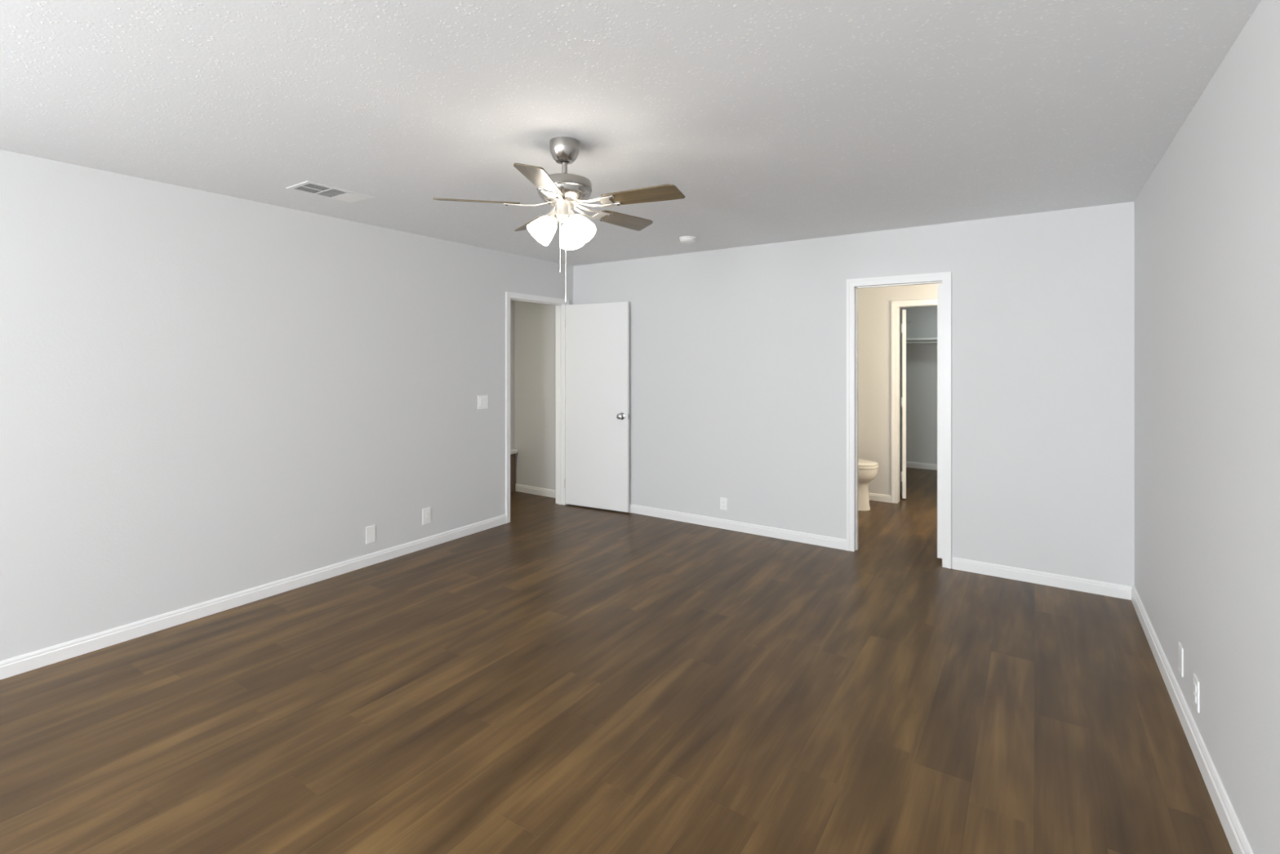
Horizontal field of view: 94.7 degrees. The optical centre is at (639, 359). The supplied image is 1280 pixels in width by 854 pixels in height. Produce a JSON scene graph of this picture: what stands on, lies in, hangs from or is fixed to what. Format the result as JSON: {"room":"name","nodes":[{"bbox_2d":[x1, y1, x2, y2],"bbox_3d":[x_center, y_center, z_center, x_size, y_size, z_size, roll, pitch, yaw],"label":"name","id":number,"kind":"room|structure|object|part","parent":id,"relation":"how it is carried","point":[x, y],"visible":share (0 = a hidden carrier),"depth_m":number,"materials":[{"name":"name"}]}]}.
{"room":"empty bedroom","nodes":[
{"label":"empty bedroom","id":0,"kind":"room"},
{"bbox_2d":[0,149,573,661],"bbox_3d":[-3.045,0.250,2.680,0.115,2.440,8.301,0,0,34],"label":"wall","id":1,"kind":"structure","parent":0,"point":[205,396],"depth_m":3.43,"materials":[{"name":"white paint"}]},
{"bbox_2d":[0,514,506,679],"bbox_3d":[-2.960,1.429,2.693,0.013,0.082,8.186,0,0,34],"label":"baseboard","id":2,"kind":"structure","parent":1,"relation":"attached to","point":[34,660],"depth_m":3.41,"materials":[{"name":"white paint"}]},
{"bbox_2d":[365,524,375,543],"bbox_3d":[-1.933,1.251,4.235,0.007,0.124,0.072,0,0,34],"label":"wall outlet","id":3,"kind":"object","parent":1,"relation":"attached to","point":[371,530],"visible":1,"depth_m":4.23,"materials":[{"name":"white plastic"}]},
{"bbox_2d":[422,506,431,524],"bbox_3d":[-1.671,1.222,4.624,0.009,0.128,0.078,0,0,34],"label":"wall outlet","id":4,"kind":"object","parent":1,"relation":"attached to","point":[426,512],"visible":1,"depth_m":4.62,"materials":[{"name":"white plastic"}]},
{"bbox_2d":[477,395,488,408],"bbox_3d":[-1.354,0.364,5.096,0.011,0.118,0.114,0,0,34],"label":"light switch","id":5,"kind":"object","parent":1,"relation":"attached to","point":[482,400],"visible":1,"depth_m":5.09,"materials":[{"name":"white plastic"}]},
{"bbox_2d":[505,291,568,523],"bbox_3d":[-0.968,0.427,5.670,0.016,2.084,0.857,0,0,34],"label":"trim","id":6,"kind":"structure","parent":1,"relation":"attached to","point":[508,295],"depth_m":5.34,"materials":[{"name":"white paint"}]},
{"bbox_2d":[510,297,564,504],"bbox_3d":[-1.024,0.444,5.703,0.117,2.053,0.784,0,0,34],"label":"trim","id":7,"kind":"structure","parent":1,"relation":"attached to","point":[559,307],"depth_m":6.00,"materials":[{"name":"white paint"}]},
{"bbox_2d":[564,301,629,512],"bbox_3d":[-0.440,0.449,5.804,0.743,2.014,0.133,0,0,28],"label":"door","id":8,"kind":"structure","parent":1,"relation":"in","point":[597,335],"depth_m":5.79,"materials":[{"name":"white paint"}]},
{"bbox_3d":[-0.188,0.537,5.633,0.066,0.066,0.069,0,0,28],"label":"knob","id":9,"kind":"part","parent":8,"relation":"part of","materials":[{"name":"silver metal"}]},
{"bbox_2d":[510,300,515,449],"bbox_3d":[-2.438,0.250,5.200,0.115,2.440,3.535,0,0,34],"label":"wall","id":10,"kind":"structure","parent":0,"point":[512,302],"depth_m":6.60,"materials":[{"name":"white paint"}]},
{"bbox_2d":[510,453,515,492],"bbox_3d":[-2.384,1.257,5.152,0.030,0.424,3.515,0,0,34],"label":"trim","id":11,"kind":"structure","parent":10,"relation":"attached to","point":[512,455],"depth_m":6.56,"materials":[{"name":"brown"}]},
{"bbox_2d":[510,448,517,454],"bbox_3d":[-2.367,1.020,5.144,0.065,0.040,3.521,0,0,34],"label":"trim","id":12,"kind":"structure","parent":10,"relation":"attached to","point":[513,451],"depth_m":6.54,"materials":[{"name":"white paint"}]},
{"bbox_2d":[515,300,555,489],"bbox_3d":[-1.099,0.250,6.500,0.896,2.440,0.115,0,0,34],"label":"wall","id":13,"kind":"structure","parent":0,"point":[535,322],"depth_m":6.46,"materials":[{"name":"white paint"}]},
{"bbox_2d":[515,483,555,497],"bbox_3d":[-1.087,1.429,6.415,0.781,0.082,0.013,0,0,34],"label":"baseboard","id":14,"kind":"structure","parent":13,"relation":"attached to","point":[518,487],"depth_m":6.45,"materials":[{"name":"white paint"}]},
{"bbox_2d":[0,466,1233,853],"bbox_3d":[-0.311,1.530,3.447,5.850,0.120,12.615,0,0,34],"label":"floor","id":15,"kind":"structure","parent":0,"point":[553,678],"depth_m":2.46,"materials":[{"name":"brown wood"}]},
{"bbox_2d":[857,458,878,511],"bbox_3d":[2.005,1.083,5.961,0.762,0.775,0.460,0,0,34],"label":"toilet","id":16,"kind":"object","parent":15,"relation":"on","point":[868,470],"visible":0.21,"depth_m":5.75,"materials":[{"name":"white ceramic"}]},
{"bbox_3d":[2.100,1.042,5.898,0.534,0.023,0.380,0,0,34],"label":"seat","id":17,"kind":"part","parent":16,"relation":"part of","materials":[{"name":"white ceramic"}]},
{"bbox_3d":[2.094,1.014,5.902,0.540,0.026,0.376,0,0,34],"label":"lid","id":18,"kind":"part","parent":16,"relation":"part of","materials":[{"name":"white ceramic"}]},
{"bbox_2d":[0,0,1261,266],"bbox_3d":[-0.311,-1.030,3.447,5.850,0.120,12.615,0,0,34],"label":"ceiling","id":19,"kind":"structure","parent":0,"point":[774,121],"depth_m":2.19,"materials":[{"name":"paint"}]},
{"bbox_2d":[285,181,375,204],"bbox_3d":[-1.788,-0.968,3.424,0.236,0.005,0.395,0,0,34],"label":"ceiling vent","id":20,"kind":"object","parent":19,"relation":"in","point":[307,187],"visible":1,"depth_m":3.41,"materials":[{"name":"white metal"}]},
{"bbox_2d":[432,136,684,302],"bbox_3d":[-0.310,-0.611,2.642,1.060,0.718,1.056,0,0,34],"label":"ceiling fan","id":21,"kind":"object","parent":19,"relation":"hanging from","point":[564,191],"visible":1,"depth_m":2.56,"materials":[{"name":"silver metal"}]},
{"bbox_3d":[-0.703,-0.687,2.555,0.358,0.006,0.122,0,13,-11],"label":"fan blade","id":22,"kind":"part","parent":21,"relation":"part of","materials":[{"name":"brown wood"}]},
{"bbox_3d":[-0.518,-0.687,2.954,0.122,0.006,0.358,-15,7,-28],"label":"fan blade","id":23,"kind":"part","parent":21,"relation":"part of","materials":[{"name":"brown wood"}]},
{"bbox_3d":[-0.380,-0.687,2.257,0.122,0.006,0.358,13,1,7],"label":"fan blade","id":24,"kind":"part","parent":21,"relation":"part of","materials":[{"name":"brown wood"}]},
{"bbox_3d":[-0.421,-0.580,2.598,0.120,0.095,0.120,44,-13,-14],"label":"lamp shade","id":25,"kind":"part","parent":21,"relation":"part of","materials":[{"name":"white glass"}]},
{"bbox_2d":[548,214,557,224],"bbox_3d":[-0.388,-0.618,2.610,0.052,0.032,0.052,44,-13,-14],"label":"socket","id":26,"kind":"object","parent":21,"relation":"attached to","point":[553,220],"depth_m":2.59,"materials":[{"name":"silver metal"}]},
{"bbox_3d":[-0.350,-0.517,2.588,0.002,0.245,0.002,0,0,-34],"label":"pull chain","id":27,"kind":"part","parent":21,"relation":"part of","materials":[{"name":"white metal"}]},
{"bbox_3d":[-0.319,-0.580,2.717,0.120,0.095,0.120,0,42,11],"label":"lamp shade","id":28,"kind":"part","parent":21,"relation":"part of","materials":[{"name":"white glass"}]},
{"bbox_3d":[-0.267,-0.579,2.569,0.052,0.074,0.052,0,-42,-49],"label":"light bulb","id":29,"kind":"part","parent":21,"relation":"part of","materials":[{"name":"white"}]},
{"bbox_3d":[-0.268,-0.580,2.569,0.120,0.095,0.120,0,-42,-49],"label":"lamp shade","id":30,"kind":"part","parent":21,"relation":"part of","materials":[{"name":"white glass"}]},
{"bbox_3d":[-0.082,-0.687,2.903,0.122,0.006,0.358,-17,-12,41],"label":"fan blade","id":31,"kind":"part","parent":21,"relation":"part of","materials":[{"name":"brown wood"}]},
{"bbox_3d":[0.004,-0.687,2.471,0.358,0.006,0.122,0,-13,25],"label":"fan blade","id":32,"kind":"part","parent":21,"relation":"part of","materials":[{"name":"brown wood"}]},
{"bbox_2d":[679,235,696,243],"bbox_3d":[0.379,-0.951,4.683,0.132,0.038,0.132,0,0,34],"label":"smoke detector","id":33,"kind":"object","parent":19,"relation":"attached to","point":[685,239],"visible":1,"depth_m":4.64,"materials":[{"name":"white plastic"}]},
{"bbox_2d":[573,201,1134,586],"bbox_3d":[1.153,0.250,4.936,4.587,2.440,0.115,0,0,34],"label":"wall","id":34,"kind":"structure","parent":0,"point":[738,355],"depth_m":4.21,"materials":[{"name":"white paint"}]},
{"bbox_2d":[720,497,727,510],"bbox_3d":[0.729,1.254,5.145,0.068,0.108,0.009,0,0,34],"label":"wall outlet","id":35,"kind":"object","parent":34,"relation":"attached to","point":[723,501],"visible":1,"depth_m":5.14,"materials":[{"name":"white plastic"}]},
{"bbox_2d":[628,503,1132,599],"bbox_3d":[1.165,1.429,4.851,4.472,0.082,0.013,0,0,34],"label":"baseboard","id":36,"kind":"structure","parent":34,"relation":"attached to","point":[1111,589],"depth_m":4.13,"materials":[{"name":"white paint"}]},
{"bbox_2d":[846,271,951,568],"bbox_3d":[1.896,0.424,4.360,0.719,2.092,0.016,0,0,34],"label":"trim","id":37,"kind":"structure","parent":34,"relation":"attached to","point":[945,277],"depth_m":4.30,"materials":[{"name":"white paint"}]},
{"bbox_2d":[937,284,942,558],"bbox_3d":[2.347,0.444,4.537,0.036,1.992,0.600,0,0,34],"label":"door","id":38,"kind":"structure","parent":34,"relation":"in","point":[939,286],"depth_m":4.29,"materials":[{"name":"white paint"}]},
{"bbox_2d":[857,283,942,495],"bbox_3d":[2.965,0.250,5.906,2.653,2.440,0.115,0,0,34],"label":"wall","id":39,"kind":"structure","parent":0,"point":[874,304],"depth_m":6.16,"materials":[{"name":"white paint"}]},
{"bbox_2d":[868,492,891,502],"bbox_3d":[2.257,1.432,6.303,0.805,0.074,0.013,0,0,34],"label":"baseboard","id":40,"kind":"structure","parent":39,"relation":"attached to","point":[873,496],"depth_m":6.14,"materials":[{"name":"white paint"}]},
{"bbox_2d":[899,309,906,498],"bbox_3d":[2.875,0.463,6.481,0.051,1.986,0.772,0,0,21],"label":"door","id":41,"kind":"structure","parent":39,"relation":"in","point":[903,313],"depth_m":6.21,"materials":[{"name":"white paint"}]},
{"bbox_2d":[891,298,937,503],"bbox_3d":[2.964,0.432,5.897,0.822,2.075,0.132,0,0,34],"label":"trim","id":42,"kind":"structure","parent":39,"relation":"attached to","point":[895,305],"depth_m":6.06,"materials":[{"name":"white paint"}]},
{"bbox_2d":[899,305,937,463],"bbox_3d":[4.221,0.250,7.785,2.653,2.440,0.115,0,0,34],"label":"wall","id":43,"kind":"structure","parent":0,"point":[921,365],"depth_m":7.99,"materials":[{"name":"white paint"}]},
{"bbox_2d":[906,337,937,350],"bbox_3d":[4.142,-0.212,7.564,2.538,0.155,0.340,0,0,34],"label":"closet shelf","id":44,"kind":"object","parent":43,"relation":"attached to","point":[908,346],"visible":0.02,"depth_m":7.93,"materials":[{"name":"white paint"}]},
{"bbox_2d":[906,341,937,343],"bbox_3d":[4.070,-0.230,7.456,2.538,0.031,0.031,0,0,34],"label":"closet rod","id":45,"kind":"object","parent":44,"relation":"attached to","point":[907,342],"visible":0.02,"depth_m":7.70,"materials":[{"name":"grey paint"}]},
{"bbox_2d":[906,461,937,470],"bbox_3d":[4.233,1.430,7.700,2.538,0.080,0.013,0,0,34],"label":"baseboard","id":46,"kind":"structure","parent":43,"relation":"attached to","point":[909,464],"depth_m":7.98,"materials":[{"name":"white paint"}]},
{"bbox_2d":[1134,0,1279,853],"bbox_3d":[1.967,0.250,1.924,0.115,2.440,12.615,0,0,34],"label":"wall","id":47,"kind":"structure","parent":0,"point":[1207,215],"depth_m":1.91,"materials":[{"name":"white paint"}]},
{"bbox_2d":[1177,641,1183,676],"bbox_3d":[2.245,1.242,2.450,0.007,0.118,0.075,0,0,34],"label":"wall outlet","id":48,"kind":"object","parent":47,"relation":"attached to","point":[1180,651],"visible":1,"depth_m":2.44,"materials":[{"name":"white plastic"}]},
{"bbox_2d":[1131,584,1253,853],"bbox_3d":[0.745,1.423,0.215,0.016,0.092,8.186,0,0,34],"label":"baseboard","id":49,"kind":"structure","parent":47,"relation":"attached to","point":[1237,838],"depth_m":2.17,"materials":[{"name":"white paint"}]},
{"bbox_2d":[1193,672,1199,712],"bbox_3d":[2.086,1.248,2.214,0.009,0.118,0.075,0,0,34],"label":"wall outlet","id":50,"kind":"object","parent":47,"relation":"attached to","point":[1196,682],"visible":1,"depth_m":2.20,"materials":[{"name":"white plastic"}]},
{"bbox_2d":[1193,682,1196,692],"bbox_3d":[2.086,1.228,2.214,0.008,0.029,0.033,0,0,34],"label":"receptacle","id":51,"kind":"object","parent":50,"relation":"attached to","point":[1194,683],"depth_m":2.21,"materials":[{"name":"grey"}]},
{"bbox_2d":[1193,692,1196,702],"bbox_3d":[2.086,1.268,2.214,0.008,0.029,0.033,0,0,34],"label":"receptacle","id":52,"kind":"object","parent":50,"relation":"attached to","point":[1194,693],"depth_m":2.21,"materials":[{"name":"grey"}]}
]}

